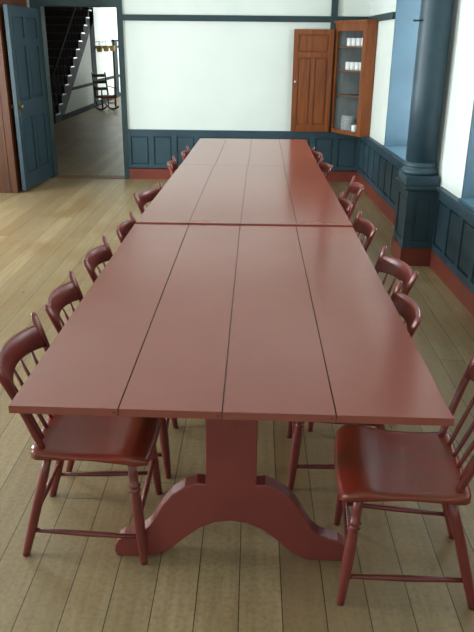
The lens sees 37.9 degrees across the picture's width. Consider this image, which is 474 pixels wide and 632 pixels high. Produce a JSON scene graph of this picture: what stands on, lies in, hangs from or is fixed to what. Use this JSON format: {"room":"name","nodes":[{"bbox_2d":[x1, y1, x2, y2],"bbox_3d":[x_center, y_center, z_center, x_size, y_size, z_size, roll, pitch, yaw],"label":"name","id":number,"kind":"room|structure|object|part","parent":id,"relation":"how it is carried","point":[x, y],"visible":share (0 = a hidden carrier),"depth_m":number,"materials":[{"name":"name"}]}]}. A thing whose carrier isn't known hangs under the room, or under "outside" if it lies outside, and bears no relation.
{"room":"dining room","nodes":[
{"label":"dining room","id":0,"kind":"room"},
{"bbox_2d":[0,0,26,192],"bbox_3d":[-3.506,-3.068,8.326,1.760,2.950,1.075,1,22,1],"label":"wall partition","id":1,"kind":"structure","parent":0,"point":[10,173],"depth_m":8.12,"materials":[{"name":"brown wood"}]},
{"bbox_2d":[44,7,78,8],"bbox_3d":[-4.755,-7.304,18.992,1.000,2.950,0.150,1,22,1],"label":"wall","id":2,"kind":"structure","parent":0,"point":[44,7],"depth_m":18.53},
{"bbox_2d":[80,7,119,99],"bbox_3d":[-4.034,-9.114,23.582,0.200,2.950,10.050,1,22,1],"label":"wall","id":3,"kind":"structure","parent":0,"point":[105,18],"depth_m":21.02,"materials":[{"name":"white paint"}]},
{"bbox_2d":[83,7,98,105],"bbox_3d":[-4.029,-7.310,19.025,0.150,2.950,0.550,1,22,1],"label":"trim","id":4,"kind":"structure","parent":3,"relation":"attached to","point":[92,32],"depth_m":18.99,"materials":[{"name":"paint"}]},
{"bbox_2d":[96,41,101,51],"bbox_3d":[-3.913,-7.657,19.611,0.181,0.286,0.181,-19,29,-40],"label":"hanging basket","id":5,"kind":"object","parent":3,"relation":"hanging from","point":[99,48],"visible":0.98,"depth_m":19.57,"materials":[{"name":"wicker"}]},
{"bbox_2d":[103,41,108,51],"bbox_3d":[-3.889,-8.006,20.494,0.181,0.286,0.181,-19,29,-40],"label":"hanging basket","id":6,"kind":"object","parent":3,"relation":"hanging from","point":[106,48],"visible":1,"depth_m":20.46,"materials":[{"name":"wicker"}]},
{"bbox_2d":[95,45,120,103],"bbox_3d":[-3.924,-8.512,23.898,0.030,1.600,9.500,1,22,1],"label":"trim","id":7,"kind":"structure","parent":3,"relation":"attached to","point":[109,77],"depth_m":21.11,"materials":[{"name":"paint"}]},
{"bbox_2d":[109,42,114,50],"bbox_3d":[-3.866,-8.355,21.377,0.181,0.286,0.181,-19,29,-40],"label":"hanging basket","id":8,"kind":"object","parent":3,"relation":"hanging from","point":[112,48],"visible":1,"depth_m":21.34,"materials":[{"name":"wicker"}]},
{"bbox_2d":[111,39,119,97],"bbox_3d":[-3.934,-8.062,22.517,0.080,1.780,0.800,1,22,1],"label":"trim","id":9,"kind":"structure","parent":3,"relation":"attached to","point":[115,53],"depth_m":22.43,"materials":[{"name":"paint"}]},
{"bbox_2d":[27,0,370,176],"bbox_3d":[-1.197,-3.255,8.856,6.650,2.950,0.160,1,22,1],"label":"wall","id":10,"kind":"structure","parent":0,"point":[180,75],"depth_m":8.76,"materials":[{"name":"white paint"}]},
{"bbox_2d":[3,4,52,189],"bbox_3d":[-2.531,-2.666,8.463,0.150,2.060,1.000,2,22,4],"label":"door","id":11,"kind":"structure","parent":10,"relation":"in","point":[22,24],"depth_m":8.36,"materials":[{"name":"blue paint"}]},
{"bbox_2d":[29,0,129,178],"bbox_3d":[-2.002,-2.961,8.988,1.145,2.290,0.210,1,22,1],"label":"trim","id":12,"kind":"structure","parent":10,"relation":"attached to","point":[39,4],"depth_m":8.81,"materials":[{"name":"green paint"}]},
{"bbox_2d":[54,175,124,178],"bbox_3d":[-1.985,-1.900,9.413,0.960,0.006,0.200,1,22,1],"label":"trim","id":13,"kind":"structure","parent":10,"relation":"attached to","point":[57,176],"depth_m":9.40,"materials":[{"name":"brown wood"}]},
{"bbox_2d":[127,129,358,171],"bbox_3d":[0.080,-2.191,9.135,3.039,0.510,0.040,1,22,1],"label":"wainscoting","id":14,"kind":"structure","parent":10,"relation":"attached to","point":[148,148],"depth_m":9.11,"materials":[{"name":"blue paint"}]},
{"bbox_2d":[129,168,356,181],"bbox_3d":[0.077,-1.896,9.259,3.039,0.150,0.028,1,22,1],"label":"baseboard","id":15,"kind":"structure","parent":10,"relation":"attached to","point":[335,176],"depth_m":9.25,"materials":[{"name":"red paint"}]},
{"bbox_2d":[122,12,394,21],"bbox_3d":[0.112,-3.424,7.888,3.109,0.070,1.450,1,22,1],"label":"trim","id":16,"kind":"structure","parent":10,"relation":"attached to","point":[391,15],"depth_m":8.54,"materials":[{"name":"green paint"}]},
{"bbox_2d":[329,0,338,131],"bbox_3d":[1.198,-3.479,8.599,0.080,2.300,0.035,1,22,1],"label":"trim","id":17,"kind":"structure","parent":10,"relation":"attached to","point":[334,7],"depth_m":8.51,"materials":[{"name":"green paint"}]},
{"bbox_2d":[291,19,377,136],"bbox_3d":[1.166,-2.924,8.502,0.939,1.330,0.584,1,22,1],"label":"upper cabinet","id":18,"kind":"object","parent":10,"relation":"attached to","point":[312,80],"visible":0.98,"depth_m":8.66,"materials":[{"name":"orange wood"}]},
{"bbox_3d":[0.949,-2.967,8.741,0.495,1.230,0.026,1,22,1],"label":"cupboard door","id":19,"kind":"part","parent":18,"relation":"part of","materials":[{"name":"orange wood"}]},
{"bbox_2d":[345,62,349,69],"bbox_3d":[1.391,-3.125,8.622,0.078,0.098,0.098,0,22,-1],"label":"mug","id":20,"kind":"object","parent":18,"relation":"on","point":[347,64],"visible":0.8,"depth_m":8.59,"materials":[{"name":"white ceramic"}]},
{"bbox_2d":[336,94,358,97],"bbox_3d":[1.430,-2.737,8.586,0.368,0.016,0.483,1,22,1],"label":"shelf","id":21,"kind":"object","parent":18,"relation":"attached to","point":[337,95],"depth_m":8.73,"materials":[{"name":"brown wood"}]},
{"bbox_2d":[337,70,359,72],"bbox_3d":[1.432,-3.006,8.479,0.368,0.016,0.483,1,22,1],"label":"shelf","id":22,"kind":"object","parent":18,"relation":"attached to","point":[338,71],"depth_m":8.61,"materials":[{"name":"brown wood"}]},
{"bbox_3d":[1.374,-2.909,8.509,0.022,1.300,0.621,-11,24,-27],"label":"frame","id":23,"kind":"part","parent":18,"relation":"part of","materials":[{"name":"orange wood"}]},
{"bbox_2d":[347,38,351,46],"bbox_3d":[1.393,-3.381,8.521,0.078,0.098,0.098,0,22,-1],"label":"mug","id":24,"kind":"object","parent":18,"relation":"on","point":[349,40],"visible":0.84,"depth_m":8.48,"materials":[{"name":"white ceramic"}]},
{"bbox_2d":[338,46,361,47],"bbox_3d":[1.435,-3.262,8.378,0.368,0.016,0.483,1,22,1],"label":"shelf","id":25,"kind":"object","parent":18,"relation":"attached to","point":[338,46],"depth_m":8.49,"materials":[{"name":"brown wood"}]},
{"bbox_2d":[350,62,354,69],"bbox_3d":[1.444,-3.093,8.543,0.098,0.098,0.078,-10,24,-25],"label":"mug","id":26,"kind":"object","parent":18,"relation":"on","point":[352,64],"visible":0.85,"depth_m":8.51,"materials":[{"name":"white ceramic"}]},
{"bbox_2d":[351,38,356,46],"bbox_3d":[1.447,-3.349,8.441,0.098,0.098,0.078,-10,24,-25],"label":"mug","id":27,"kind":"object","parent":18,"relation":"on","point":[353,43],"visible":0.76,"depth_m":8.41,"materials":[{"name":"white ceramic"}]},
{"bbox_2d":[351,125,356,131],"bbox_3d":[1.485,-2.354,8.688,0.098,0.098,0.078,-10,24,-25],"label":"mug","id":28,"kind":"object","parent":18,"relation":"on","point":[353,127],"visible":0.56,"depth_m":8.65,"materials":[{"name":"white ceramic"}]},
{"bbox_3d":[1.397,-3.515,8.233,0.126,0.030,0.718,-15,26,-33],"label":"cornice","id":29,"kind":"part","parent":18,"relation":"part of","materials":[{"name":"orange wood"}]},
{"bbox_2d":[354,62,359,70],"bbox_3d":[1.489,-3.063,8.468,0.098,0.098,0.078,-10,24,-25],"label":"mug","id":30,"kind":"object","parent":18,"relation":"on","point":[356,68],"visible":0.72,"depth_m":8.44,"materials":[{"name":"white ceramic"}]},
{"bbox_2d":[356,38,360,46],"bbox_3d":[1.492,-3.319,8.367,0.098,0.098,0.078,-10,24,-25],"label":"mug","id":31,"kind":"object","parent":18,"relation":"on","point":[358,40],"visible":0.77,"depth_m":8.34,"materials":[{"name":"white ceramic"}]},
{"bbox_3d":[1.575,-2.809,8.260,0.109,1.300,0.020,1,22,1],"label":"panel","id":32,"kind":"part","parent":18,"relation":"part of","materials":[{"name":"orange wood"}]},
{"bbox_2d":[0,96,473,631],"bbox_3d":[-1.813,-3.689,14.079,10.700,0.100,35.200,1,22,1],"label":"floor","id":33,"kind":"structure","parent":0,"point":[224,576],"depth_m":2.68,"materials":[{"name":"beige wood"}]},
{"bbox_2d":[44,7,95,123],"bbox_3d":[-4.629,-6.764,16.969,1.310,3.438,4.819,1,22,1],"label":"staircase","id":34,"kind":"structure","parent":33,"relation":"on","point":[67,30],"depth_m":17.40,"materials":[{"name":"paint"}]},
{"bbox_3d":[-4.092,-4.762,15.264,0.090,0.980,0.088,1,22,1],"label":"newel post","id":35,"kind":"part","parent":34,"relation":"part of","materials":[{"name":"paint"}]},
{"bbox_3d":[-4.025,-7.071,16.617,0.056,2.596,4.419,1,22,1],"label":"handrail","id":36,"kind":"part","parent":34,"relation":"part of","materials":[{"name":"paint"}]},
{"bbox_3d":[-4.037,-6.195,17.378,0.038,2.090,3.628,1,22,1],"label":"panel","id":37,"kind":"part","parent":34,"relation":"part of","materials":[{"name":"grey paint"}]},
{"bbox_3d":[-4.015,-5.538,17.648,0.018,0.670,3.608,1,22,1],"label":"panel rail","id":38,"kind":"part","parent":34,"relation":"part of","materials":[{"name":"paint"}]},
{"bbox_2d":[0,312,161,564],"bbox_3d":[-0.543,0.434,2.499,0.527,0.789,0.457,1,22,1],"label":"dining chair","id":39,"kind":"object","parent":33,"relation":"on","point":[122,440],"visible":0.77,"depth_m":2.42,"materials":[{"name":"red paint"}]},
{"bbox_3d":[-0.710,0.301,2.253,0.144,0.364,0.040,-9,23,-22],"label":"post","id":40,"kind":"part","parent":39,"relation":"part of","materials":[{"name":"red paint"}]},
{"bbox_3d":[-0.757,0.137,2.387,0.093,0.090,0.388,1,22,1],"label":"crest rail","id":41,"kind":"part","parent":39,"relation":"part of","materials":[{"name":"red paint"}]},
{"bbox_3d":[-0.701,0.665,2.420,0.140,0.415,0.035,-4,22,-11],"label":"leg","id":42,"kind":"part","parent":39,"relation":"part of","materials":[{"name":"red paint"}]},
{"bbox_3d":[-0.701,0.166,2.595,0.144,0.364,0.040,11,24,24],"label":"post","id":43,"kind":"part","parent":39,"relation":"part of","materials":[{"name":"red paint"}]},
{"bbox_3d":[-0.693,0.546,2.722,0.140,0.415,0.035,6,22,13],"label":"leg","id":44,"kind":"part","parent":39,"relation":"part of","materials":[{"name":"red paint"}]},
{"bbox_3d":[-0.484,0.406,2.486,0.410,0.046,0.433,1,22,1],"label":"seat","id":45,"kind":"part","parent":39,"relation":"part of","materials":[{"name":"red paint"}]},
{"bbox_3d":[-0.344,0.681,2.393,0.044,0.408,0.079,-15,26,-34],"label":"leg","id":46,"kind":"part","parent":39,"relation":"part of","materials":[{"name":"red paint"}]},
{"bbox_3d":[-0.336,0.545,2.736,0.044,0.408,0.079,17,27,36],"label":"leg","id":47,"kind":"part","parent":39,"relation":"part of","materials":[{"name":"red paint"}]},
{"bbox_2d":[83,235,112,282],"bbox_3d":[-0.481,0.030,3.521,0.527,0.789,0.457,1,22,1],"label":"dining chair","id":48,"kind":"object","parent":33,"relation":"on","point":[100,254],"visible":0.09,"depth_m":3.46,"materials":[{"name":"red paint"}]},
{"bbox_3d":[-0.648,-0.103,3.275,0.144,0.364,0.040,-9,23,-22],"label":"post","id":49,"kind":"part","parent":48,"relation":"part of","materials":[{"name":"red paint"}]},
{"bbox_3d":[-0.695,-0.267,3.409,0.093,0.090,0.388,1,22,1],"label":"crest rail","id":50,"kind":"part","parent":48,"relation":"part of","materials":[{"name":"red paint"}]},
{"bbox_3d":[-0.639,-0.238,3.617,0.144,0.364,0.040,11,24,24],"label":"post","id":51,"kind":"part","parent":48,"relation":"part of","materials":[{"name":"red paint"}]},
{"bbox_2d":[91,72,118,109],"bbox_3d":[-3.542,-6.027,18.518,0.508,0.958,0.750,-16,27,-36],"label":"rocking chair","id":52,"kind":"object","parent":33,"relation":"on","point":[101,96],"visible":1,"depth_m":18.56,"materials":[{"name":"black paint"}]},
{"bbox_3d":[-3.841,-6.211,18.521,0.047,0.623,0.176,-18,28,-39],"label":"post","id":53,"kind":"part","parent":52,"relation":"part of","materials":[{"name":"black paint"}]},
{"bbox_3d":[-3.582,-5.761,18.338,0.050,0.524,0.053,-16,27,-36],"label":"leg","id":54,"kind":"part","parent":52,"relation":"part of","materials":[{"name":"black paint"}]},
{"bbox_3d":[-3.540,-5.900,18.564,0.425,0.062,0.400,-16,27,-36],"label":"seat","id":55,"kind":"part","parent":52,"relation":"part of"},
{"bbox_3d":[-3.542,-6.296,18.743,0.047,0.623,0.176,-14,26,-32],"label":"post","id":56,"kind":"part","parent":52,"relation":"part of","materials":[{"name":"black paint"}]},
{"bbox_2d":[44,270,177,478],"bbox_3d":[-0.512,0.246,2.976,0.526,0.789,0.457,0,22,-1],"label":"dining chair","id":57,"kind":"object","parent":33,"relation":"on","point":[67,293],"visible":0.2,"depth_m":2.90,"materials":[{"name":"red paint"}]},
{"bbox_3d":[-0.673,0.115,2.724,0.144,0.364,0.040,-9,24,-24],"label":"post","id":58,"kind":"part","parent":57,"relation":"part of","materials":[{"name":"red paint"}]},
{"bbox_3d":[-0.726,-0.049,2.857,0.093,0.090,0.388,0,22,-1],"label":"crest rail","id":59,"kind":"part","parent":57,"relation":"part of","materials":[{"name":"red paint"}]},
{"bbox_3d":[-0.665,0.479,2.892,0.140,0.415,0.035,-4,22,-12],"label":"leg","id":60,"kind":"part","parent":57,"relation":"part of","materials":[{"name":"red paint"}]},
{"bbox_3d":[-0.676,-0.020,3.066,0.144,0.364,0.040,10,23,22],"label":"post","id":61,"kind":"part","parent":57,"relation":"part of","materials":[{"name":"red paint"}]},
{"bbox_3d":[-0.307,0.490,2.876,0.044,0.408,0.079,-16,27,-36],"label":"leg","id":62,"kind":"part","parent":57,"relation":"part of","materials":[{"name":"red paint"}]},
{"bbox_3d":[-0.311,0.354,3.220,0.044,0.408,0.079,16,27,34],"label":"leg","id":63,"kind":"part","parent":57,"relation":"part of","materials":[{"name":"red paint"}]},
{"bbox_2d":[116,211,135,242],"bbox_3d":[-0.419,-0.171,4.031,0.526,0.789,0.457,1,22,1],"label":"dining chair","id":64,"kind":"object","parent":33,"relation":"on","point":[123,228],"visible":0.05,"depth_m":3.97,"materials":[{"name":"red paint"}]},
{"bbox_3d":[-0.586,-0.304,3.785,0.144,0.364,0.040,-9,23,-22],"label":"post","id":65,"kind":"part","parent":64,"relation":"part of","materials":[{"name":"red paint"}]},
{"bbox_3d":[-0.633,-0.469,3.919,0.093,0.090,0.388,1,22,1],"label":"crest rail","id":66,"kind":"part","parent":64,"relation":"part of","materials":[{"name":"red paint"}]},
{"bbox_3d":[-0.577,-0.439,4.127,0.144,0.364,0.040,11,24,24],"label":"post","id":67,"kind":"part","parent":64,"relation":"part of","materials":[{"name":"red paint"}]},
{"bbox_2d":[133,182,162,214],"bbox_3d":[-0.412,-0.500,4.863,0.526,0.789,0.457,7,23,16],"label":"dining chair","id":68,"kind":"object","parent":33,"relation":"on","point":[146,196],"visible":0.11,"depth_m":4.79,"materials":[{"name":"red paint"}]},
{"bbox_3d":[-0.622,-0.654,4.667,0.144,0.364,0.040,-2,22,-7],"label":"post","id":69,"kind":"part","parent":68,"relation":"part of","materials":[{"name":"red paint"}]},
{"bbox_3d":[-0.616,-0.820,4.806,0.093,0.090,0.388,7,23,16],"label":"crest rail","id":70,"kind":"part","parent":68,"relation":"part of","materials":[{"name":"red paint"}]},
{"bbox_2d":[167,155,177,175],"bbox_3d":[-0.348,-0.986,6.092,0.527,0.789,0.457,0,22,-2],"label":"dining chair","id":71,"kind":"object","parent":33,"relation":"on","point":[172,165],"visible":0.11,"depth_m":6.05,"materials":[{"name":"red paint"}]},
{"bbox_2d":[181,146,189,160],"bbox_3d":[-0.271,-1.207,6.651,0.527,0.789,0.457,1,22,1],"label":"dining chair","id":72,"kind":"object","parent":33,"relation":"on","point":[184,154],"visible":0.08,"depth_m":6.61,"materials":[{"name":"red paint"}]},
{"bbox_3d":[-0.485,-1.504,6.539,0.093,0.090,0.388,1,22,1],"label":"crest rail","id":73,"kind":"part","parent":72,"relation":"part of","materials":[{"name":"red paint"}]},
{"bbox_2d":[8,224,453,560],"bbox_3d":[-0.001,0.228,3.079,1.262,0.750,2.158,1,22,1],"label":"trestle table","id":74,"kind":"object","parent":33,"relation":"on","point":[232,328],"visible":0.98,"depth_m":2.41,"materials":[{"name":"red wood"}]},
{"bbox_2d":[136,164,352,226],"bbox_3d":[0.061,-0.551,5.036,1.243,0.757,2.033,1,22,1],"label":"trestle table","id":75,"kind":"object","parent":33,"relation":"on","point":[252,195],"visible":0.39,"depth_m":4.59,"materials":[{"name":"red wood"}]},
{"bbox_2d":[182,138,318,166],"bbox_3d":[0.128,-1.242,6.785,1.174,0.757,1.725,1,22,1],"label":"trestle table","id":76,"kind":"object","parent":33,"relation":"on","point":[207,151],"visible":0.42,"depth_m":6.49,"materials":[{"name":"red wood"}]},
{"bbox_2d":[312,147,321,162],"bbox_3d":[0.540,-1.209,6.676,0.526,0.789,0.457,0,22,-3],"label":"dining chair","id":77,"kind":"object","parent":33,"relation":"on","point":[317,155],"visible":0.11,"depth_m":6.62,"materials":[{"name":"red paint"}]},
{"bbox_3d":[0.759,-1.504,6.570,0.093,0.090,0.388,0,22,-3],"label":"crest rail","id":78,"kind":"part","parent":77,"relation":"part of","materials":[{"name":"red paint"}]},
{"bbox_2d":[318,157,332,179],"bbox_3d":[0.549,-0.959,6.045,0.526,0.789,0.457,-1,22,-4],"label":"dining chair","id":79,"kind":"object","parent":33,"relation":"on","point":[326,168],"visible":0.14,"depth_m":6.00,"materials":[{"name":"red paint"}]},
{"bbox_3d":[0.768,-1.257,5.946,0.093,0.090,0.388,-1,22,-4],"label":"crest rail","id":80,"kind":"part","parent":79,"relation":"part of","materials":[{"name":"red paint"}]},
{"bbox_3d":[0.730,-1.092,5.809,0.144,0.364,0.040,8,23,19],"label":"post","id":81,"kind":"part","parent":79,"relation":"part of","materials":[{"name":"red paint"}]},
{"bbox_2d":[338,191,352,215],"bbox_3d":[0.489,-0.409,4.655,0.527,0.789,0.457,1,22,1],"label":"dining chair","id":82,"kind":"object","parent":33,"relation":"on","point":[346,204],"visible":0.07,"depth_m":4.59,"materials":[{"name":"red paint"}]},
{"bbox_3d":[0.708,-0.699,4.535,0.093,0.090,0.388,1,22,1],"label":"crest rail","id":83,"kind":"part","parent":82,"relation":"part of","materials":[{"name":"red paint"}]},
{"bbox_3d":[0.650,-0.536,4.403,0.144,0.364,0.040,11,24,24],"label":"post","id":84,"kind":"part","parent":82,"relation":"part of","materials":[{"name":"red paint"}]},
{"bbox_2d":[287,281,420,490],"bbox_3d":[0.459,0.287,2.896,0.526,0.789,0.457,2,22,3],"label":"dining chair","id":85,"kind":"object","parent":33,"relation":"on","point":[407,308],"visible":0.19,"depth_m":2.82,"materials":[{"name":"red paint"}]},
{"bbox_3d":[0.264,0.388,3.148,0.044,0.408,0.079,-14,26,-32],"label":"leg","id":86,"kind":"part","parent":85,"relation":"part of","materials":[{"name":"red paint"}]},
{"bbox_3d":[0.242,0.524,2.806,0.061,0.408,0.065,2,22,3],"label":"leg","id":87,"kind":"part","parent":85,"relation":"part of","materials":[{"name":"red paint"}]},
{"bbox_3d":[0.600,0.525,2.807,0.140,0.415,0.035,7,22,15],"label":"leg","id":88,"kind":"part","parent":85,"relation":"part of","materials":[{"name":"red paint"}]},
{"bbox_3d":[0.636,0.027,2.980,0.144,0.364,0.040,-8,23,-20],"label":"post","id":89,"kind":"part","parent":85,"relation":"part of","materials":[{"name":"red paint"}]},
{"bbox_3d":[0.679,0.000,2.769,0.093,0.090,0.388,2,22,3],"label":"crest rail","id":90,"kind":"part","parent":85,"relation":"part of","materials":[{"name":"red paint"}]},
{"bbox_3d":[0.614,0.162,2.639,0.144,0.364,0.040,12,24,26],"label":"post","id":91,"kind":"part","parent":85,"relation":"part of","materials":[{"name":"red paint"}]},
{"bbox_2d":[344,176,363,219],"bbox_3d":[0.666,-0.631,5.219,0.527,0.789,0.457,1,22,1],"label":"dining chair","id":92,"kind":"object","parent":33,"relation":"on","point":[356,188],"visible":0.16,"depth_m":5.16,"materials":[{"name":"red paint"}]},
{"bbox_3d":[0.836,-0.893,5.309,0.144,0.364,0.040,-9,23,-22],"label":"post","id":93,"kind":"part","parent":92,"relation":"part of","materials":[{"name":"red paint"}]},
{"bbox_3d":[0.885,-0.920,5.099,0.093,0.090,0.388,1,22,1],"label":"crest rail","id":94,"kind":"part","parent":92,"relation":"part of","materials":[{"name":"red paint"}]},
{"bbox_3d":[0.827,-0.758,4.967,0.144,0.364,0.040,11,24,24],"label":"post","id":95,"kind":"part","parent":92,"relation":"part of","materials":[{"name":"red paint"}]},
{"bbox_2d":[307,245,418,431],"bbox_3d":[0.546,0.101,3.369,0.526,0.789,0.457,-2,22,-7],"label":"dining chair","id":96,"kind":"object","parent":33,"relation":"on","point":[395,267],"visible":0.13,"depth_m":3.32,"materials":[{"name":"red paint"}]},
{"bbox_3d":[0.366,0.352,3.243,0.044,0.408,0.079,13,25,28],"label":"leg","id":97,"kind":"part","parent":96,"relation":"part of","materials":[{"name":"red paint"}]},
{"bbox_3d":[0.687,-0.171,3.481,0.144,0.364,0.040,-13,25,-30],"label":"post","id":98,"kind":"part","parent":96,"relation":"part of","materials":[{"name":"red paint"}]},
{"bbox_3d":[0.764,-0.202,3.280,0.093,0.090,0.388,-2,22,-7],"label":"crest rail","id":99,"kind":"part","parent":96,"relation":"part of","materials":[{"name":"red paint"}]},
{"bbox_3d":[0.735,-0.036,3.142,0.144,0.364,0.040,7,22,16],"label":"post","id":100,"kind":"part","parent":96,"relation":"part of","materials":[{"name":"red paint"}]},
{"bbox_2d":[353,210,376,250],"bbox_3d":[0.528,-0.196,4.118,0.527,0.789,0.457,0,22,-2],"label":"dining chair","id":101,"kind":"object","parent":33,"relation":"on","point":[360,225],"visible":0.11,"depth_m":4.06,"materials":[{"name":"red paint"}]},
{"bbox_3d":[0.690,-0.462,4.215,0.144,0.364,0.040,-10,24,-25],"label":"post","id":102,"kind":"part","parent":101,"relation":"part of","materials":[{"name":"red paint"}]},
{"bbox_3d":[0.748,-0.490,4.008,0.093,0.090,0.388,0,22,-2],"label":"crest rail","id":103,"kind":"part","parent":101,"relation":"part of","materials":[{"name":"red paint"}]},
{"bbox_3d":[0.700,-0.326,3.873,0.144,0.364,0.040,9,23,21],"label":"post","id":104,"kind":"part","parent":101,"relation":"part of","materials":[{"name":"red paint"}]},
{"bbox_2d":[334,354,473,610],"bbox_3d":[0.589,0.522,2.306,0.526,0.789,0.457,3,22,5],"label":"dining chair","id":105,"kind":"object","parent":33,"relation":"on","point":[371,464],"visible":1,"depth_m":2.24,"materials":[{"name":"red paint"}]},
{"bbox_3d":[0.402,0.621,2.565,0.044,0.408,0.079,-13,25,-30],"label":"leg","id":106,"kind":"part","parent":105,"relation":"part of","materials":[{"name":"red paint"}]},
{"bbox_3d":[0.364,0.755,2.223,0.044,0.408,0.079,20,29,40],"label":"leg","id":107,"kind":"part","parent":105,"relation":"part of","materials":[{"name":"red paint"}]},
{"bbox_3d":[0.531,0.490,2.300,0.410,0.046,0.433,3,22,5],"label":"seat","id":108,"kind":"part","parent":105,"relation":"part of","materials":[{"name":"red paint"}]},
{"bbox_3d":[0.755,0.644,2.511,0.140,0.415,0.035,-2,22,-6],"label":"leg","id":109,"kind":"part","parent":105,"relation":"part of","materials":[{"name":"red paint"}]},
{"bbox_3d":[0.773,0.265,2.383,0.144,0.364,0.040,-7,23,-18],"label":"post","id":110,"kind":"part","parent":105,"relation":"part of","materials":[{"name":"red paint"}]},
{"bbox_3d":[0.722,0.762,2.210,0.140,0.415,0.035,8,23,17],"label":"leg","id":111,"kind":"part","parent":105,"relation":"part of","materials":[{"name":"red paint"}]},
{"bbox_3d":[0.735,0.399,2.042,0.144,0.364,0.040,13,25,28],"label":"post","id":112,"kind":"part","parent":105,"relation":"part of","materials":[{"name":"red paint"}]},
{"bbox_3d":[0.807,0.239,2.170,0.093,0.090,0.388,3,22,5],"label":"crest rail","id":113,"kind":"part","parent":105,"relation":"part of","materials":[{"name":"red paint"}]},
{"bbox_2d":[391,0,453,265],"bbox_3d":[1.496,-1.864,5.414,0.327,2.948,0.450,1,22,1],"label":"column","id":114,"kind":"structure","parent":33,"relation":"on","point":[417,180],"depth_m":5.51,"materials":[{"name":"blue paint"}]},
{"bbox_3d":[1.494,-0.561,5.923,0.262,0.150,0.402,1,22,1],"label":"baseboard","id":115,"kind":"part","parent":114,"relation":"part of","materials":[{"name":"red paint"}]},
{"bbox_3d":[1.505,-1.228,5.671,0.298,0.105,0.298,1,22,1],"label":"moulding","id":116,"kind":"part","parent":114,"relation":"part of","materials":[{"name":"blue paint"}]},
{"bbox_2d":[369,0,473,197],"bbox_3d":[1.867,-0.918,3.030,0.420,2.950,12.816,0,22,0],"label":"wall","id":117,"kind":"structure","parent":0,"point":[458,100],"depth_m":5.30,"materials":[{"name":"white paint"}]},
{"bbox_2d":[382,0,420,161],"bbox_3d":[1.841,-2.424,6.684,0.488,1.740,1.400,1,22,1],"label":"window","id":118,"kind":"structure","parent":117,"relation":"in","point":[405,36],"depth_m":7.34,"materials":[{"name":"blue paint"}]},
{"bbox_3d":[1.833,-1.627,7.000,0.487,0.025,1.356,1,22,1],"label":"sill","id":119,"kind":"part","parent":118,"relation":"part of","materials":[{"name":"blue paint"}]},
{"bbox_2d":[356,172,473,316],"bbox_3d":[1.630,0.442,3.408,0.030,0.140,12.496,0,22,0],"label":"baseboard","id":120,"kind":"structure","parent":117,"relation":"attached to","point":[463,294],"depth_m":5.44,"materials":[{"name":"red paint"}]},
{"bbox_2d":[357,136,473,293],"bbox_3d":[1.623,0.132,3.285,0.050,0.525,12.496,0,22,0],"label":"wainscoting","id":121,"kind":"structure","parent":117,"relation":"attached to","point":[453,232],"depth_m":5.43,"materials":[{"name":"blue paint"}]},
{"bbox_2d":[458,103,473,210],"bbox_3d":[1.850,-1.383,4.057,0.489,1.740,1.450,1,22,1],"label":"window","id":122,"kind":"structure","parent":117,"relation":"in","point":[467,197],"depth_m":4.94,"materials":[{"name":"blue paint"}]},
{"bbox_3d":[1.842,-0.586,4.372,0.489,0.025,1.406,1,22,1],"label":"sill","id":123,"kind":"part","parent":122,"relation":"part of","materials":[{"name":"blue paint"}]},
{"bbox_3d":[1.428,-2.379,8.856,0.206,0.019,0.206,1,22,1],"label":"plate","id":124,"kind":"object","parent":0,"visible":0},
{"bbox_3d":[1.430,-2.395,8.849,0.206,0.019,0.206,1,22,1],"label":"plate","id":125,"kind":"object","parent":124,"relation":"on","visible":0},
{"bbox_3d":[1.429,-2.412,8.843,0.206,0.019,0.206,1,22,1],"label":"plate","id":126,"kind":"object","parent":125,"relation":"on","visible":0},
{"bbox_3d":[1.428,-2.428,8.838,0.206,0.019,0.206,1,22,1],"label":"plate","id":127,"kind":"object","parent":126,"relation":"on","visible":0},
{"bbox_3d":[1.428,-2.444,8.831,0.206,0.019,0.206,1,22,1],"label":"plate","id":128,"kind":"object","parent":127,"relation":"on","visible":0},
{"bbox_3d":[1.428,-2.460,8.823,0.206,0.019,0.206,1,22,1],"label":"plate","id":129,"kind":"object","parent":128,"relation":"on","visible":0},
{"bbox_3d":[1.430,-2.478,8.819,0.206,0.019,0.206,1,22,1],"label":"plate","id":130,"kind":"object","parent":129,"relation":"on","visible":0},
{"bbox_3d":[1.429,-2.493,8.811,0.206,0.019,0.206,1,22,1],"label":"plate","id":131,"kind":"object","parent":130,"relation":"on","visible":0},
{"bbox_3d":[1.431,-2.510,8.807,0.206,0.019,0.206,1,22,1],"label":"plate","id":132,"kind":"object","parent":131,"relation":"on","visible":0},
{"bbox_3d":[1.431,-2.526,8.799,0.206,0.019,0.206,1,22,1],"label":"plate","id":133,"kind":"object","parent":132,"relation":"on","visible":0},
{"bbox_2d":[341,115,356,117],"bbox_3d":[1.433,-2.541,8.791,0.206,0.019,0.206,1,22,1],"label":"plate","id":134,"kind":"object","parent":133,"relation":"on","point":[346,116],"visible":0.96,"depth_m":8.81,"materials":[{"name":"white ceramic"}]}
]}

